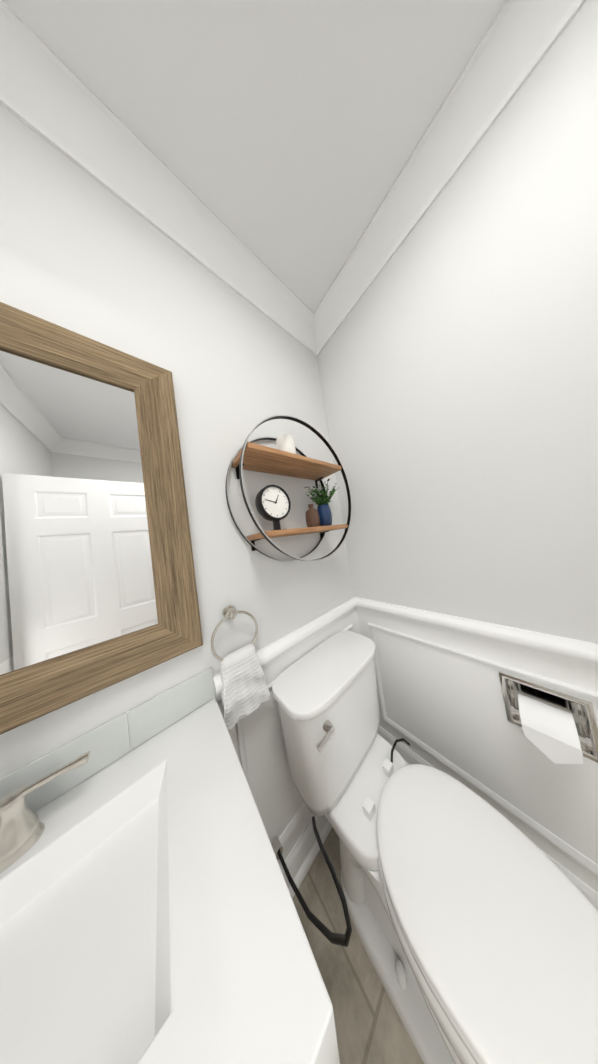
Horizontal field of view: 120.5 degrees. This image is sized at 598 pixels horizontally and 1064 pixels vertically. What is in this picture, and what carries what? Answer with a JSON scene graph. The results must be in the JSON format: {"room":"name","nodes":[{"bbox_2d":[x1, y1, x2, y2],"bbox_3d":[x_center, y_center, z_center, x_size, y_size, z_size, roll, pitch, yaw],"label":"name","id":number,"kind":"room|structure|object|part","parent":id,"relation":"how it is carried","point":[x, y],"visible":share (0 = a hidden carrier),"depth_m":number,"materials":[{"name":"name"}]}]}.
{"room":"bathroom","nodes":[
{"label":"bathroom","id":0,"kind":"room"},
{"bbox_2d":[0,104,359,867],"bbox_3d":[-0.408,0.053,0.632,1.950,2.680,0.100,-6,-3,-39],"label":"wall","id":1,"kind":"structure","parent":0,"point":[82,252],"depth_m":0.65,"materials":[{"name":"paint"}]},
{"bbox_2d":[0,302,202,734],"bbox_3d":[-0.720,-0.061,0.318,0.862,0.947,0.030,-6,-3,-39],"label":"mirror","id":2,"kind":"object","parent":1,"relation":"attached to","point":[98,589],"visible":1,"depth_m":0.45,"materials":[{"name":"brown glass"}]},
{"bbox_2d":[0,0,315,345],"bbox_3d":[-0.532,-1.225,0.608,1.500,0.118,0.104,-6,-3,-39],"label":"crown molding","id":3,"kind":"structure","parent":1,"relation":"attached to","point":[49,95],"depth_m":0.56,"materials":[{"name":"white wood"}]},
{"bbox_2d":[211,605,269,729],"bbox_3d":[-0.212,0.448,0.612,0.173,0.359,0.074,-6,-3,-39],"label":"towel ring","id":4,"kind":"object","parent":1,"relation":"attached to","point":[245,692],"visible":1,"depth_m":0.58,"materials":[{"name":"white fabric"}]},
{"bbox_2d":[220,643,269,729],"bbox_3d":[-0.194,0.522,0.606,0.164,0.206,0.061,-6,-3,-39],"label":"towel","id":5,"kind":"object","parent":4,"relation":"hanging from","point":[245,688],"depth_m":0.58,"materials":[{"name":"white fabric"}]},
{"bbox_2d":[213,597,356,700],"bbox_3d":[0.032,0.498,0.827,0.810,0.078,0.031,-6,-3,-39],"label":"trim","id":6,"kind":"structure","parent":1,"relation":"attached to","point":[280,648],"depth_m":0.79,"materials":[{"name":"white wood"}]},
{"bbox_2d":[225,415,351,560],"bbox_3d":[-0.008,-0.178,0.806,0.596,0.623,0.180,-6,-3,-39],"label":"shelf","id":7,"kind":"object","parent":1,"relation":"attached to","point":[250,456],"visible":0.9,"depth_m":0.73,"materials":[{"name":"black metal"}]},
{"bbox_2d":[255,485,290,530],"bbox_3d":[-0.102,-0.098,0.712,0.148,0.193,0.042,-6,-3,-39],"label":"clock","id":8,"kind":"object","parent":7,"relation":"on","point":[273,503],"visible":0.94,"depth_m":0.70,"materials":[{"name":"black plastic"}]},
{"bbox_2d":[276,434,295,453],"bbox_3d":[-0.025,-0.380,0.821,0.162,0.116,0.095,-6,-3,-39],"label":"candle jar","id":9,"kind":"object","parent":7,"relation":"on","point":[285,442],"visible":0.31,"depth_m":0.76,"materials":[{"name":"white"}]},
{"bbox_2d":[305,504,319,526],"bbox_3d":[0.065,-0.078,0.843,0.070,0.118,0.070,-6,-3,-39],"label":"vase","id":10,"kind":"object","parent":7,"relation":"on","point":[312,518],"visible":0.98,"depth_m":0.82,"materials":[{"name":"brown ceramic"}]},
{"bbox_2d":[304,478,337,525],"bbox_3d":[0.127,-0.146,0.911,0.204,0.243,0.177,-6,-3,-39],"label":"plant pot","id":11,"kind":"object","parent":7,"relation":"on","point":[322,501],"visible":1,"depth_m":0.88,"materials":[{"name":"blue"}]},
{"bbox_2d":[236,624,353,846],"bbox_3d":[0.092,0.887,0.823,0.727,0.570,0.013,-6,-3,-39],"label":"trim","id":12,"kind":"structure","parent":1,"relation":"attached to","point":[291,826],"depth_m":0.63,"materials":[{"name":"white"}]},
{"bbox_2d":[281,815,331,898],"bbox_3d":[0.144,1.287,0.792,0.810,0.098,0.026,-6,-3,-39],"label":"baseboard","id":13,"kind":"structure","parent":1,"relation":"attached to","point":[301,857],"depth_m":0.69,"materials":[{"name":"white"}]},
{"bbox_2d":[2,0,505,312],"bbox_3d":[0.415,-1.518,-0.585,1.950,0.080,3.400,-6,-3,-39],"label":"ceiling","id":14,"kind":"structure","parent":0,"point":[280,139],"depth_m":0.53,"materials":[{"name":"white paint"}]},
{"bbox_2d":[292,827,423,1063],"bbox_3d":[0.808,1.211,-0.712,1.950,0.080,3.400,-6,-3,-39],"label":"floor","id":15,"kind":"structure","parent":0,"point":[370,1027],"depth_m":0.50,"materials":[{"name":"tile"}]},
{"bbox_2d":[0,667,339,1063],"bbox_3d":[-0.367,0.868,0.113,0.766,1.010,0.551,-6,-3,-39],"label":"bathroom vanity","id":16,"kind":"object","parent":15,"relation":"on","point":[148,913],"visible":1,"depth_m":0.26,"materials":[{"name":"white stone"}]},
{"bbox_2d":[271,630,597,1063],"bbox_3d":[0.333,0.908,0.503,0.554,0.767,0.800,-6,-3,-39],"label":"toilet","id":17,"kind":"object","parent":15,"relation":"on","point":[473,915],"visible":1,"depth_m":0.43,"materials":[{"name":"white ceramic"}]},
{"bbox_3d":[0.079,0.643,0.546,0.080,0.034,0.044,-6,-3,-39],"label":"lever","id":18,"kind":"part","parent":17,"relation":"part of","materials":[{"name":"silver metal"}]},
{"bbox_3d":[0.436,0.862,0.411,0.378,0.045,0.520,-6,-3,-39],"label":"seat","id":19,"kind":"part","parent":17,"relation":"part of","materials":[{"name":"white plastic"}]},
{"bbox_2d":[317,0,597,892],"bbox_3d":[1.358,-0.235,-0.105,0.100,2.680,3.300,-6,-3,-39],"label":"wall","id":20,"kind":"structure","parent":0,"point":[457,358],"depth_m":0.62,"materials":[{"name":"paint"}]},
{"bbox_2d":[304,0,585,355],"bbox_3d":[1.065,-1.487,-0.072,0.104,0.118,3.200,-6,-3,-39],"label":"crown molding","id":21,"kind":"structure","parent":20,"relation":"attached to","point":[522,32],"depth_m":0.59,"materials":[{"name":"white wood"}]},
{"bbox_2d":[357,597,597,670],"bbox_3d":[1.006,0.333,0.296,0.031,0.078,2.100,-6,-3,-39],"label":"trim","id":22,"kind":"structure","parent":20,"relation":"attached to","point":[578,653],"depth_m":0.63,"materials":[{"name":"white wood"}]},
{"bbox_2d":[368,623,597,874],"bbox_3d":[0.693,0.798,0.755,0.013,0.570,0.738,-6,-3,-39],"label":"trim","id":23,"kind":"structure","parent":20,"relation":"attached to","point":[585,861],"depth_m":0.67,"materials":[{"name":"white"}]},
{"bbox_2d":[378,726,597,909],"bbox_3d":[1.122,1.121,0.261,0.026,0.098,2.100,-6,-3,-39],"label":"baseboard","id":24,"kind":"structure","parent":20,"relation":"attached to","point":[407,754],"depth_m":0.87,"materials":[{"name":"white"}]},
{"bbox_2d":[499,672,597,763],"bbox_3d":[0.816,0.609,0.566,0.163,0.177,0.182,-6,-3,-39],"label":"paper holder","id":25,"kind":"object","parent":20,"relation":"attached to","point":[559,727],"visible":0.98,"depth_m":0.54,"materials":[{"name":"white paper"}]}
]}

